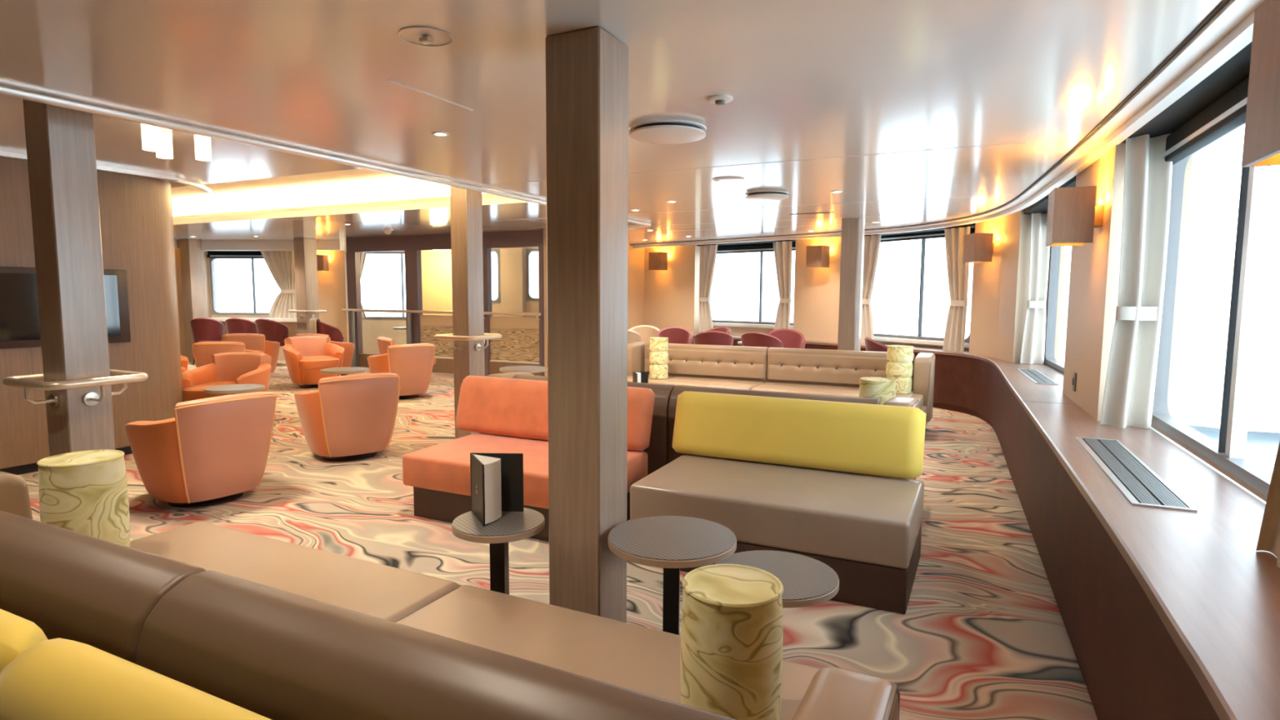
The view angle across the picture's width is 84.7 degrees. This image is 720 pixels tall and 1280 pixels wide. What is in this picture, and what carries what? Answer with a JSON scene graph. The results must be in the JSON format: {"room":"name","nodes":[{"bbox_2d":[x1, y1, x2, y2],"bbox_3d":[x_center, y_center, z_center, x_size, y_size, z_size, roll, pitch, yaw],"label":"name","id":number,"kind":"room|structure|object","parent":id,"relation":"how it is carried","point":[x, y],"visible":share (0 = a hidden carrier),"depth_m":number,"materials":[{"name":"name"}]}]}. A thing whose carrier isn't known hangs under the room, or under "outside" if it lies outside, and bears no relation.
{"room":"ship interior","nodes":[
{"label":"ship interior","id":0,"kind":"room"},
{"bbox_2d":[0,156,182,468],"bbox_3d":[-6.526,-0.226,3.718,2.003,2.319,7.300,3,6,26],"label":"wall","id":1,"kind":"structure","parent":0,"point":[136,217],"depth_m":5.91,"materials":[{"name":"brown wood"}]},
{"bbox_2d":[0,266,130,348],"bbox_3d":[-4.703,-0.378,5.096,0.036,0.600,1.800,3,6,26],"label":"television","id":2,"kind":"object","parent":1,"relation":"attached to","point":[20,324],"visible":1,"depth_m":5.28,"materials":[{"name":"black"}]},
{"bbox_2d":[0,445,132,475],"bbox_3d":[-6.566,0.969,3.820,1.953,0.080,7.250,3,6,26],"label":"baseboard","id":3,"kind":"structure","parent":1,"relation":"attached to","point":[30,468],"depth_m":5.38,"materials":[{"name":"black"}]},
{"bbox_2d":[0,151,212,193],"bbox_3d":[-5.723,-1.342,3.421,0.543,0.034,7.664,3,6,26],"label":"trim","id":4,"kind":"structure","parent":1,"relation":"attached to","point":[2,153],"depth_m":5.90,"materials":[{"name":"silver metal"}]},
{"bbox_2d":[174,248,217,356],"bbox_3d":[-10.282,-1.211,14.298,3.101,2.400,0.383,0,5,1],"label":"wall","id":5,"kind":"structure","parent":0,"point":[177,255],"depth_m":14.13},
{"bbox_2d":[201,240,344,250],"bbox_3d":[-7.424,-2.256,13.831,3.250,0.199,0.223,1,5,4],"label":"trim","id":6,"kind":"structure","parent":5,"relation":"attached to","point":[206,245],"depth_m":13.72,"materials":[{"name":"white"}]},
{"bbox_2d":[207,250,297,359],"bbox_3d":[-7.660,-1.197,14.300,2.369,2.399,0.100,1,5,4],"label":"wall","id":7,"kind":"structure","parent":0,"point":[291,326],"depth_m":14.27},
{"bbox_2d":[207,254,269,315],"bbox_3d":[-7.663,-1.515,14.199,2.149,1.210,0.160,1,5,4],"label":"window","id":8,"kind":"structure","parent":7,"relation":"in","point":[212,258],"depth_m":14.26,"materials":[{"name":"grey"}]},
{"bbox_2d":[0,84,546,240],"bbox_3d":[-7.304,-1.869,8.488,13.255,0.120,15.400,3,6,26],"label":"ceiling","id":9,"kind":"structure","parent":0,"point":[117,142],"depth_m":8.04,"materials":[{"name":"white"}]},
{"bbox_2d":[140,123,160,151],"bbox_3d":[-2.969,-1.349,4.259,0.092,0.150,0.092,3,6,26],"label":"light","id":10,"kind":"object","parent":9,"relation":"attached to","point":[150,135],"visible":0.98,"depth_m":4.22,"materials":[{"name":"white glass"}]},
{"bbox_2d":[194,134,212,161],"bbox_3d":[-2.841,-1.377,4.562,0.092,0.150,0.092,3,6,26],"label":"light","id":11,"kind":"object","parent":9,"relation":"attached to","point":[202,145],"visible":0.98,"depth_m":4.53,"materials":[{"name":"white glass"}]},
{"bbox_2d":[171,166,515,219],"bbox_3d":[-4.793,-2.046,8.217,8.360,0.310,2.710,3,6,26],"label":"cove","id":12,"kind":"object","parent":9,"relation":"in","point":[313,191],"visible":0.08,"depth_m":9.14,"materials":[{"name":"beige paint"}]},
{"bbox_2d":[316,240,349,342],"bbox_3d":[-6.196,-1.173,14.118,0.794,2.400,0.251,1,5,5],"label":"wall","id":13,"kind":"structure","parent":0,"point":[332,283],"depth_m":13.97,"materials":[{"name":"paint"}]},
{"bbox_2d":[260,250,297,318],"bbox_3d":[-7.115,-1.500,13.973,0.869,1.330,0.077,1,5,3],"label":"curtain","id":14,"kind":"object","parent":13,"relation":"hanging from","point":[281,264],"visible":0.83,"depth_m":13.96,"materials":[{"name":"fabric"}]},
{"bbox_2d":[361,319,406,354],"bbox_3d":[-5.016,-1.064,14.099,1.643,2.200,0.100,1,5,4],"label":"wall","id":15,"kind":"structure","parent":0,"point":[372,329],"depth_m":14.11,"materials":[{"name":"beige paint"}]},
{"bbox_2d":[421,247,538,317],"bbox_3d":[-2.738,-1.132,13.883,3.123,2.400,0.203,1,5,3],"label":"wall","id":16,"kind":"structure","parent":0,"point":[436,264],"depth_m":13.81,"materials":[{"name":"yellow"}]},
{"bbox_2d":[500,247,524,317],"bbox_3d":[-2.465,-1.126,13.829,0.512,2.400,0.204,1,5,4],"label":"wall","id":17,"kind":"structure","parent":0,"point":[512,260],"depth_m":13.69,"materials":[{"name":"paint"}]},
{"bbox_2d":[18,360,1097,719],"bbox_3d":[-5.055,0.697,7.722,18.200,0.100,15.600,3,6,26],"label":"floor","id":18,"kind":"structure","parent":0,"point":[982,634],"depth_m":3.74,"materials":[{"name":"carpet"}]},
{"bbox_2d":[0,608,48,673],"bbox_3d":[-1.880,0.873,1.283,1.420,0.800,0.803,3,6,26],"label":"bench sofa","id":19,"kind":"object","parent":18,"relation":"on","point":[18,634],"visible":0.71,"depth_m":1.26,"materials":[{"name":"yellow leather"}]},
{"bbox_2d":[22,89,115,456],"bbox_3d":[-2.839,-0.148,3.521,0.205,2.399,0.200,3,6,26],"label":"column","id":20,"kind":"structure","parent":18,"relation":"on","point":[60,147],"depth_m":3.43,"materials":[{"name":"brown wood"}]},
{"bbox_2d":[2,368,148,407],"bbox_3d":[-2.838,0.150,3.549,0.472,0.149,0.472,3,6,26],"label":"handrail","id":21,"kind":"object","parent":20,"relation":"attached to","point":[36,381],"visible":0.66,"depth_m":3.44,"materials":[{"name":"beige"}]},
{"bbox_2d":[0,637,271,719],"bbox_3d":[-0.596,0.939,0.652,1.395,0.800,0.803,3,6,26],"label":"cushion","id":22,"kind":"object","parent":18,"relation":"on","point":[59,678],"visible":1,"depth_m":1.09,"materials":[{"name":"yellow leather"}]},
{"bbox_2d":[179,239,208,362],"bbox_3d":[-8.811,-1.165,13.892,0.300,2.399,0.300,3,6,26],"label":"column","id":23,"kind":"structure","parent":18,"relation":"on","point":[192,255],"depth_m":13.76,"materials":[{"name":"brown wood"}]},
{"bbox_2d":[124,391,276,507],"bbox_3d":[-2.937,0.572,4.734,0.808,0.735,0.793,3,6,30],"label":"armchair","id":24,"kind":"object","parent":18,"relation":"on","point":[214,451],"visible":1,"depth_m":4.45,"materials":[{"name":"leather"}]},
{"bbox_2d":[190,317,225,364],"bbox_3d":[-8.323,-0.374,13.542,0.563,0.903,0.528,-1,5,-9],"label":"chair","id":25,"kind":"object","parent":18,"relation":"on","point":[203,329],"visible":0.64,"depth_m":13.32,"materials":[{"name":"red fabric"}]},
{"bbox_2d":[182,352,271,401],"bbox_3d":[-4.345,0.315,7.366,0.793,0.735,0.808,0,5,0],"label":"armchair","id":26,"kind":"object","parent":18,"relation":"on","point":[225,368],"visible":0.47,"depth_m":7.50,"materials":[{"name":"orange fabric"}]},
{"bbox_2d":[182,381,235,400],"bbox_3d":[-4.345,0.320,7.312,0.610,0.134,0.700,0,5,0],"label":"seat cushion","id":27,"kind":"object","parent":26,"relation":"on","point":[193,390],"depth_m":7.01,"materials":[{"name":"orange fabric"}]},
{"bbox_2d":[191,341,263,367],"bbox_3d":[-5.666,0.086,9.696,0.793,0.735,0.808,-1,5,-9],"label":"armchair","id":28,"kind":"object","parent":18,"relation":"on","point":[202,352],"visible":0.4,"depth_m":9.31,"materials":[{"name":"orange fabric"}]},
{"bbox_2d":[204,383,265,395],"bbox_3d":[-3.683,0.512,6.409,0.480,0.530,0.480,1,5,6],"label":"round table","id":29,"kind":"object","parent":18,"relation":"on","point":[231,389],"visible":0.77,"depth_m":6.29,"materials":[{"name":"laminate"}]},
{"bbox_2d":[225,317,257,333],"bbox_3d":[-7.655,-0.371,13.545,0.563,0.903,0.528,0,5,1],"label":"chair","id":30,"kind":"object","parent":18,"relation":"on","point":[233,325],"visible":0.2,"depth_m":13.30,"materials":[{"name":"red fabric"}]},
{"bbox_2d":[220,333,279,373],"bbox_3d":[-6.346,-0.086,11.473,0.793,0.735,0.808,-1,5,-9],"label":"armchair","id":31,"kind":"object","parent":18,"relation":"on","point":[255,342],"visible":0.32,"depth_m":11.15,"materials":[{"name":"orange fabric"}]},
{"bbox_2d":[254,318,288,346],"bbox_3d":[-6.960,-0.346,13.314,0.563,0.903,0.528,2,6,16],"label":"chair","id":32,"kind":"object","parent":18,"relation":"on","point":[273,331],"visible":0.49,"depth_m":13.09,"materials":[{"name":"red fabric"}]},
{"bbox_2d":[293,237,319,333],"bbox_3d":[-6.349,-1.104,13.393,0.280,2.399,0.280,3,6,26],"label":"column","id":33,"kind":"structure","parent":18,"relation":"on","point":[304,249],"depth_m":13.26,"materials":[{"name":"brown wood"}]},
{"bbox_2d":[282,335,344,388],"bbox_3d":[-4.827,0.023,10.407,0.793,0.735,0.808,-4,7,-40],"label":"armchair","id":34,"kind":"object","parent":18,"relation":"on","point":[304,356],"visible":0.85,"depth_m":10.25,"materials":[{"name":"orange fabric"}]},
{"bbox_2d":[298,355,340,368],"bbox_3d":[-4.792,0.028,10.365,0.610,0.134,0.700,-4,7,-40],"label":"seat cushion","id":35,"kind":"object","parent":34,"relation":"on","point":[304,362],"depth_m":10.13,"materials":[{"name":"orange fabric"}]},
{"bbox_2d":[293,373,400,461],"bbox_3d":[-2.490,0.454,5.998,0.793,0.735,0.808,-4,7,-41],"label":"armchair","id":36,"kind":"object","parent":18,"relation":"on","point":[350,417],"visible":1,"depth_m":5.71,"materials":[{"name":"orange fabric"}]},
{"bbox_2d":[367,343,435,399],"bbox_3d":[-3.182,0.130,9.369,0.793,0.735,0.808,-5,7,-44],"label":"armchair","id":37,"kind":"object","parent":18,"relation":"on","point":[413,362],"visible":0.82,"depth_m":9.09,"materials":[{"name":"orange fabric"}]},
{"bbox_2d":[342,229,544,376],"bbox_3d":[-3.534,-0.973,12.168,4.420,2.399,0.239,3,6,26],"label":"glass wall","id":38,"kind":"structure","parent":18,"relation":"on","point":[522,342],"depth_m":12.16,"materials":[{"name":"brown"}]},
{"bbox_2d":[0,471,900,719],"bbox_3d":[-0.903,0.823,1.980,3.079,0.777,1.030,3,6,26],"label":"leather sofa","id":39,"kind":"object","parent":18,"relation":"on","point":[272,628],"visible":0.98,"depth_m":1.49,"materials":[{"name":"brown"}]},
{"bbox_2d":[36,449,129,546],"bbox_3d":[-1.998,0.539,2.530,0.251,0.385,0.251,-2,6,-25],"label":"lamp","id":40,"kind":"object","parent":39,"relation":"on","point":[86,492],"visible":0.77,"depth_m":2.44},
{"bbox_2d":[129,521,459,622],"bbox_3d":[-1.435,0.816,2.357,1.440,0.125,0.826,3,6,26],"label":"seat cushion","id":41,"kind":"object","parent":39,"relation":"on","point":[387,593],"depth_m":2.49,"materials":[{"name":"beige leather"}]},
{"bbox_2d":[395,585,820,719],"bbox_3d":[-0.209,0.879,1.755,1.280,0.125,0.826,3,6,26],"label":"seat cushion","id":42,"kind":"object","parent":39,"relation":"on","point":[641,659],"depth_m":2.00,"materials":[{"name":"beige leather"}]},
{"bbox_2d":[680,564,783,719],"bbox_3d":[0.203,0.663,1.562,0.225,0.345,0.225,1,5,5],"label":"lamp","id":43,"kind":"object","parent":39,"relation":"on","point":[731,628],"visible":0.97,"depth_m":1.47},
{"bbox_2d":[449,180,484,439],"bbox_3d":[-1.561,-0.413,6.380,0.185,2.399,0.220,3,6,26],"label":"column","id":44,"kind":"structure","parent":18,"relation":"on","point":[466,207],"depth_m":6.28,"materials":[{"name":"brown wood"}]},
{"bbox_2d":[434,333,502,351],"bbox_3d":[-1.563,-0.160,6.404,0.472,0.149,0.472,3,6,26],"label":"handrail","id":45,"kind":"object","parent":44,"relation":"attached to","point":[486,336],"visible":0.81,"depth_m":6.26,"materials":[{"name":"beige"}]},
{"bbox_2d":[451,507,544,594],"bbox_3d":[-0.513,0.868,2.569,0.330,0.580,0.330,1,5,6],"label":"round table","id":46,"kind":"object","parent":18,"relation":"on","point":[511,526],"visible":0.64,"depth_m":2.51,"materials":[{"name":"laminate"}]},
{"bbox_2d":[470,452,524,526],"bbox_3d":[-0.564,0.462,2.590,0.171,0.222,0.207,4,6,33],"label":"menu","id":47,"kind":"object","parent":46,"relation":"on","point":[496,479],"visible":1,"depth_m":2.58,"materials":[{"name":"black paper"}]},
{"bbox_2d":[402,375,654,541],"bbox_3d":[-0.763,0.575,4.482,1.540,0.800,0.873,3,6,26],"label":"bench sofa","id":48,"kind":"object","parent":18,"relation":"on","point":[508,415],"visible":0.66,"depth_m":4.41,"materials":[{"name":"orange"}]},
{"bbox_2d":[545,26,628,622],"bbox_3d":[-0.185,0.032,2.509,0.212,2.259,0.212,3,6,26],"label":"column","id":49,"kind":"structure","parent":18,"relation":"on","point":[587,69],"depth_m":2.41,"materials":[{"name":"brown wood"}]},
{"bbox_2d":[608,515,736,635],"bbox_3d":[0.108,0.886,2.414,0.436,0.580,0.436,1,5,6],"label":"round table","id":50,"kind":"object","parent":18,"relation":"on","point":[671,544],"visible":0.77,"depth_m":2.37,"materials":[{"name":"laminate"}]},
{"bbox_2d":[654,326,693,344],"bbox_3d":[0.502,-0.035,10.458,0.563,0.903,0.528,1,5,6],"label":"chair","id":51,"kind":"object","parent":18,"relation":"on","point":[676,335],"visible":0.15,"depth_m":10.62,"materials":[{"name":"red fabric"}]},
{"bbox_2d":[487,372,919,479],"bbox_3d":[0.376,0.534,5.037,3.014,0.787,0.900,3,6,26],"label":"partition","id":52,"kind":"object","parent":18,"relation":"on","point":[660,452],"visible":0.14,"depth_m":4.63,"materials":[{"name":"brown"}]},
{"bbox_2d":[858,377,896,404],"bbox_3d":[1.556,0.338,4.613,0.231,0.430,0.231,-1,6,-17],"label":"cushion","id":53,"kind":"object","parent":52,"relation":"on","point":[882,388],"visible":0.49,"depth_m":4.51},
{"bbox_2d":[693,330,733,346],"bbox_3d":[1.021,0.026,9.841,0.563,0.903,0.528,1,5,6],"label":"chair","id":54,"kind":"object","parent":18,"relation":"on","point":[708,337],"visible":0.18,"depth_m":9.58,"materials":[{"name":"red fabric"}]},
{"bbox_2d":[741,331,783,347],"bbox_3d":[1.664,0.054,9.580,0.563,0.903,0.528,4,7,36],"label":"chair","id":55,"kind":"object","parent":18,"relation":"on","point":[752,339],"visible":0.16,"depth_m":9.32,"materials":[{"name":"red fabric"}]},
{"bbox_2d":[715,550,839,608],"bbox_3d":[0.461,0.952,2.424,0.426,0.450,0.426,1,5,6],"label":"round table","id":56,"kind":"object","parent":18,"relation":"on","point":[806,581],"visible":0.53,"depth_m":2.40,"materials":[{"name":"laminate"}]},
{"bbox_2d":[630,391,926,613],"bbox_3d":[0.716,0.652,3.748,1.445,0.800,0.879,3,6,26],"label":"bench sofa","id":57,"kind":"object","parent":18,"relation":"on","point":[831,483],"visible":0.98,"depth_m":3.66,"materials":[{"name":"beige leather"}]},
{"bbox_2d":[627,341,935,426],"bbox_3d":[1.329,0.277,7.722,3.474,0.802,0.800,3,6,26],"label":"leather sofa","id":58,"kind":"object","parent":18,"relation":"on","point":[832,372],"visible":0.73,"depth_m":7.73,"materials":[{"name":"brown"}]},
{"bbox_2d":[649,337,668,379],"bbox_3d":[0.219,-0.022,8.121,0.219,0.470,0.219,2,6,22],"label":"cushion","id":59,"kind":"object","parent":58,"relation":"on","point":[659,346],"visible":1,"depth_m":8.03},
{"bbox_2d":[627,374,764,390],"bbox_3d":[0.532,0.290,8.003,1.667,0.125,0.596,3,6,26],"label":"seat cushion","id":60,"kind":"object","parent":58,"relation":"on","point":[700,380],"depth_m":7.88,"materials":[{"name":"beige leather"}]},
{"bbox_2d":[644,346,766,380],"bbox_3d":[0.736,0.034,8.245,1.525,0.320,0.080,3,6,26],"label":"tufted cushion","id":61,"kind":"object","parent":58,"relation":"on","point":[708,362],"depth_m":8.14,"materials":[{"name":"beige leather"}]},
{"bbox_2d":[751,382,923,408],"bbox_3d":[2.034,0.368,7.266,1.667,0.125,0.596,3,6,26],"label":"seat cushion","id":62,"kind":"object","parent":58,"relation":"on","point":[842,389],"depth_m":7.30,"materials":[{"name":"beige leather"}]},
{"bbox_2d":[767,351,912,386],"bbox_3d":[2.122,0.106,7.565,1.525,0.320,0.080,3,6,26],"label":"tufted cushion","id":63,"kind":"object","parent":58,"relation":"on","point":[814,368],"depth_m":7.59,"materials":[{"name":"beige leather"}]},
{"bbox_2d":[885,345,913,394],"bbox_3d":[2.599,0.094,7.030,0.254,0.470,0.254,0,5,1],"label":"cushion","id":64,"kind":"object","parent":58,"relation":"on","point":[899,366],"visible":0.85,"depth_m":6.93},
{"bbox_2d":[768,328,805,348],"bbox_3d":[2.070,0.014,10.021,0.563,0.903,0.528,1,5,6],"label":"chair","id":65,"kind":"object","parent":18,"relation":"on","point":[790,338],"visible":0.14,"depth_m":10.17,"materials":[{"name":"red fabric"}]},
{"bbox_2d":[837,217,858,351],"bbox_3d":[2.414,-0.488,8.132,0.185,2.259,0.200,3,6,26],"label":"column","id":66,"kind":"structure","parent":18,"relation":"on","point":[850,226],"depth_m":8.01,"materials":[{"name":"brown wood"}]},
{"bbox_2d":[854,217,865,351],"bbox_3d":[2.518,-0.483,8.081,0.043,2.259,0.140,3,6,26],"label":"trim","id":67,"kind":"structure","parent":66,"relation":"attached to","point":[861,220],"depth_m":8.00,"materials":[{"name":"white"}]},
{"bbox_2d":[543,229,644,376],"bbox_3d":[-0.716,-0.947,12.038,0.126,2.400,2.334,5,7,41],"label":"wall","id":68,"kind":"structure","parent":0,"point":[635,255],"depth_m":12.58,"materials":[{"name":"paint"}]},
{"bbox_2d":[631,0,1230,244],"bbox_3d":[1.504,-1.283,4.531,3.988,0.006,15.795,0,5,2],"label":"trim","id":69,"kind":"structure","parent":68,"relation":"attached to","point":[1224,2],"depth_m":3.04,"materials":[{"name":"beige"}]},
{"bbox_2d":[630,0,1265,248],"bbox_3d":[1.553,-1.276,4.546,4.064,0.022,15.895,0,5,2],"label":"trim","id":70,"kind":"structure","parent":68,"relation":"attached to","point":[1234,12],"depth_m":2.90,"materials":[{"name":"white"}]},
{"bbox_2d":[692,333,1279,719],"bbox_3d":[1.795,0.260,4.846,4.809,0.035,16.308,1,5,3],"label":"windowsill","id":71,"kind":"structure","parent":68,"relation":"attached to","point":[1202,572],"depth_m":1.92,"materials":[{"name":"brown wood"}]},
{"bbox_2d":[1075,436,1197,511],"bbox_3d":[1.954,0.431,2.834,0.175,0.006,1.200,3,6,24],"label":"grille","id":72,"kind":"object","parent":71,"relation":"on","point":[1141,486],"visible":1,"depth_m":2.67,"materials":[{"name":"silver metal"}]},
{"bbox_2d":[0,0,1243,244],"bbox_3d":[-0.223,-1.394,5.077,7.600,0.106,15.500,3,6,26],"label":"ceiling","id":73,"kind":"structure","parent":0,"point":[812,80],"depth_m":2.89,"materials":[{"name":"white"}]},
{"bbox_2d":[0,84,651,239],"bbox_3d":[-2.091,-1.298,4.635,2.207,0.033,12.870,2,6,15],"label":"trim","id":74,"kind":"structure","parent":73,"relation":"attached to","point":[4,91],"depth_m":3.86,"materials":[{"name":"silver metal"}]},
{"bbox_2d":[398,26,453,46],"bbox_3d":[-0.722,-1.082,2.369,0.180,0.020,0.180,3,6,26],"label":"ceiling speaker","id":75,"kind":"object","parent":73,"relation":"attached to","point":[417,35],"visible":1,"depth_m":2.36,"materials":[{"name":"white"}]},
{"bbox_2d":[629,120,706,144],"bbox_3d":[0.146,-1.191,3.693,0.408,0.044,0.408,3,6,26],"label":"ceiling vent","id":76,"kind":"object","parent":73,"relation":"in","point":[655,131],"visible":1,"depth_m":3.60,"materials":[{"name":"white"}]},
{"bbox_2d":[745,190,789,200],"bbox_3d":[1.095,-1.410,6.046,0.377,0.044,0.377,3,6,26],"label":"ceiling vent","id":77,"kind":"object","parent":73,"relation":"in","point":[768,195],"visible":1,"depth_m":5.94,"materials":[{"name":"white"}]},
{"bbox_2d":[644,244,699,333],"bbox_3d":[0.633,-1.281,12.626,1.316,1.549,0.503,6,8,44],"label":"wall","id":78,"kind":"structure","parent":0,"point":[671,295],"depth_m":12.31,"materials":[{"name":"paint"}]},
{"bbox_2d":[698,244,717,333],"bbox_3d":[1.149,-1.179,11.843,0.396,1.496,0.081,6,8,44],"label":"curtain","id":79,"kind":"object","parent":78,"relation":"hanging from","point":[708,254],"visible":0.98,"depth_m":11.87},
{"bbox_2d":[712,325,793,335],"bbox_3d":[1.902,-1.123,11.663,2.110,1.490,0.100,5,7,42],"label":"wall","id":80,"kind":"structure","parent":0,"point":[737,331],"depth_m":11.79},
{"bbox_2d":[709,242,795,328],"bbox_3d":[1.855,-1.218,11.602,1.950,1.350,0.160,5,7,42],"label":"window","id":81,"kind":"structure","parent":80,"relation":"in","point":[762,248],"depth_m":11.56,"materials":[{"name":"grey"}]},
{"bbox_2d":[716,242,795,253],"bbox_3d":[1.834,-1.828,11.517,1.890,0.120,0.068,5,7,42],"label":"roller blind","id":82,"kind":"object","parent":81,"relation":"attached to","point":[762,248],"depth_m":11.53,"materials":[{"name":"black"}]},
{"bbox_2d":[793,236,841,342],"bbox_3d":[2.822,-1.066,10.486,0.464,1.549,1.009,-5,7,-42],"label":"wall","id":83,"kind":"structure","parent":0,"point":[816,290],"depth_m":10.39,"materials":[{"name":"paint"}]},
{"bbox_2d":[773,240,791,329],"bbox_3d":[2.200,-1.086,10.914,0.352,1.496,0.080,5,7,43],"label":"curtain","id":84,"kind":"object","parent":83,"relation":"hanging from","point":[782,250],"visible":0.93,"depth_m":10.88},
{"bbox_2d":[805,244,830,267],"bbox_3d":[2.596,-1.495,10.174,0.259,0.310,0.260,-4,7,-41],"label":"wall sconce","id":85,"kind":"object","parent":83,"relation":"attached to","point":[816,255],"visible":1,"depth_m":10.07,"materials":[{"name":"brown wood"}]},
{"bbox_2d":[860,235,881,343],"bbox_3d":[3.193,-0.971,9.758,0.080,1.496,0.365,-3,6,-28],"label":"curtain","id":86,"kind":"object","parent":83,"relation":"hanging from","point":[872,243],"visible":0.8,"depth_m":9.76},
{"bbox_2d":[875,340,968,350],"bbox_3d":[3.743,-0.912,9.440,0.100,1.510,2.014,-3,6,-29],"label":"wall","id":87,"kind":"structure","parent":0,"point":[881,342],"depth_m":9.48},
{"bbox_2d":[873,227,975,347],"bbox_3d":[3.682,-0.959,9.401,0.160,1.470,1.854,-3,6,-29],"label":"window","id":88,"kind":"structure","parent":87,"relation":"in","point":[919,340],"depth_m":9.35,"materials":[{"name":"grey"}]},
{"bbox_2d":[880,227,975,242],"bbox_3d":[3.655,-1.645,9.319,0.068,0.090,1.794,-3,6,-29],"label":"roller blind","id":89,"kind":"object","parent":88,"relation":"attached to","point":[923,236],"depth_m":9.28,"materials":[{"name":"black"}]},
{"bbox_2d":[691,338,1220,719],"bbox_3d":[1.560,0.617,4.831,4.330,0.675,15.916,1,5,3],"label":"lower wall panel","id":90,"kind":"object","parent":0,"point":[1131,668],"visible":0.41,"depth_m":2.50,"materials":[{"name":"brown wood"}]},
{"bbox_2d":[968,208,1050,363],"bbox_3d":[4.143,-0.811,7.876,0.513,1.549,1.588,1,5,5],"label":"wall","id":91,"kind":"structure","parent":0,"point":[1000,286],"depth_m":7.53,"materials":[{"name":"paint"}]},
{"bbox_2d":[942,226,970,352],"bbox_3d":[3.841,-0.854,8.570,0.081,1.496,0.398,-2,6,-24],"label":"curtain","id":92,"kind":"object","parent":91,"relation":"hanging from","point":[957,270],"visible":0.94,"depth_m":8.54,"materials":[{"name":"fabric"}]},
{"bbox_2d":[963,232,994,262],"bbox_3d":[3.790,-1.244,7.809,0.259,0.310,0.260,0,5,0],"label":"wall sconce","id":93,"kind":"object","parent":91,"relation":"attached to","point":[978,247],"visible":1,"depth_m":7.69,"materials":[{"name":"brown wood"}]},
{"bbox_2d":[1019,213,1049,364],"bbox_3d":[3.962,-0.705,7.008,0.235,1.496,0.085,0,5,1],"label":"curtain","id":94,"kind":"object","parent":91,"relation":"hanging from","point":[1033,348],"visible":0.93,"depth_m":7.01,"materials":[{"name":"fabric"}]},
{"bbox_2d":[1054,245,1064,359],"bbox_3d":[3.728,-0.564,5.877,0.100,1.490,2.831,2,6,21],"label":"wall","id":95,"kind":"structure","parent":0,"point":[1062,247],"depth_m":7.08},
{"bbox_2d":[1044,219,1064,373],"bbox_3d":[3.663,-0.599,5.899,0.160,1.485,2.611,2,6,21],"label":"window","id":96,"kind":"structure","parent":95,"relation":"in","point":[1049,353],"depth_m":7.06,"materials":[{"name":"grey"}]},
{"bbox_2d":[1062,142,1125,421],"bbox_3d":[2.932,-0.478,4.303,0.340,1.549,1.222,3,6,23],"label":"wall","id":97,"kind":"structure","parent":0,"point":[1095,267],"depth_m":4.05,"materials":[{"name":"paint"}]},
{"bbox_2d":[1023,175,1075,214],"bbox_3d":[3.554,-1.378,5.880,0.282,0.048,2.712,2,6,21],"label":"trim","id":98,"kind":"structure","parent":97,"relation":"attached to","point":[1042,206],"depth_m":6.39,"materials":[{"name":"black"}]},
{"bbox_2d":[1045,186,1104,246],"bbox_3d":[2.514,-0.823,4.046,0.259,0.310,0.260,3,6,23],"label":"wall sconce","id":99,"kind":"object","parent":97,"relation":"attached to","point":[1073,214],"visible":1,"depth_m":3.95,"materials":[{"name":"brown wood"}]},
{"bbox_2d":[1099,133,1172,428],"bbox_3d":[2.574,-0.392,3.633,0.239,1.496,0.110,2,6,14],"label":"curtain","id":100,"kind":"object","parent":97,"relation":"hanging from","point":[1131,377],"visible":0.96,"depth_m":3.62,"materials":[{"name":"fabric"}]},
{"bbox_2d":[1121,41,1252,142],"bbox_3d":[2.242,-1.084,2.714,0.245,0.048,2.582,3,6,24],"label":"trim","id":101,"kind":"structure","parent":97,"relation":"attached to","point":[1234,71],"depth_m":2.85,"materials":[{"name":"black"}]},
{"bbox_2d":[1151,154,1266,502],"bbox_3d":[2.404,-0.271,2.722,0.100,1.490,2.632,3,6,24],"label":"wall","id":102,"kind":"structure","parent":0,"point":[1187,180],"depth_m":3.78,"materials":[{"name":"paint"}]},
{"bbox_2d":[1151,76,1272,496],"bbox_3d":[2.340,-0.306,2.747,0.160,1.485,2.412,3,6,24],"label":"window","id":103,"kind":"structure","parent":102,"relation":"in","point":[1226,114],"depth_m":2.80,"materials":[{"name":"grey"}]},
{"bbox_2d":[1164,76,1248,164],"bbox_3d":[2.311,-0.983,2.697,0.068,0.130,2.412,3,6,24],"label":"roller blind","id":104,"kind":"object","parent":103,"relation":"attached to","point":[1226,114],"depth_m":2.95,"materials":[{"name":"black"}]},
{"bbox_2d":[1256,441,1279,557],"bbox_3d":[1.734,-0.217,1.746,0.085,1.496,0.294,-4,7,-37],"label":"curtain","id":105,"kind":"object","parent":102,"relation":"hanging from","point":[1268,537],"visible":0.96,"depth_m":1.89,"materials":[{"name":"fabric"}]},
{"bbox_2d":[1276,531,1279,568],"bbox_3d":[0.608,-0.005,-0.806,0.340,1.549,5.504,3,6,25],"label":"wall","id":106,"kind":"structure","parent":0,"point":[1278,548],"depth_m":1.80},
{"bbox_2d":[1241,0,1279,167],"bbox_3d":[1.304,-0.535,1.260,0.259,0.310,0.260,3,6,24],"label":"wall sconce","id":107,"kind":"object","parent":106,"relation":"attached to","point":[1261,143],"visible":1,"depth_m":1.36,"materials":[{"name":"brown wood"}]},
{"label":"outside","id":108,"kind":"structure","parent":0,"visible":0},
{"bbox_2d":[1150,424,1279,503],"bbox_3d":[11.011,8.340,23.311,300.000,0.100,350.000,3,6,26],"label":"sea","id":109,"kind":"structure","parent":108,"point":[1261,447],"depth_m":49.14,"materials":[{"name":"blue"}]},
{"bbox_2d":[711,264,1279,432],"bbox_3d":[25.069,-3.951,79.043,95.000,13.977,40.000,3,6,26],"label":"hills","id":110,"kind":"structure","parent":109,"relation":"on","point":[1202,340],"depth_m":67.64,"materials":[{"name":"white"}]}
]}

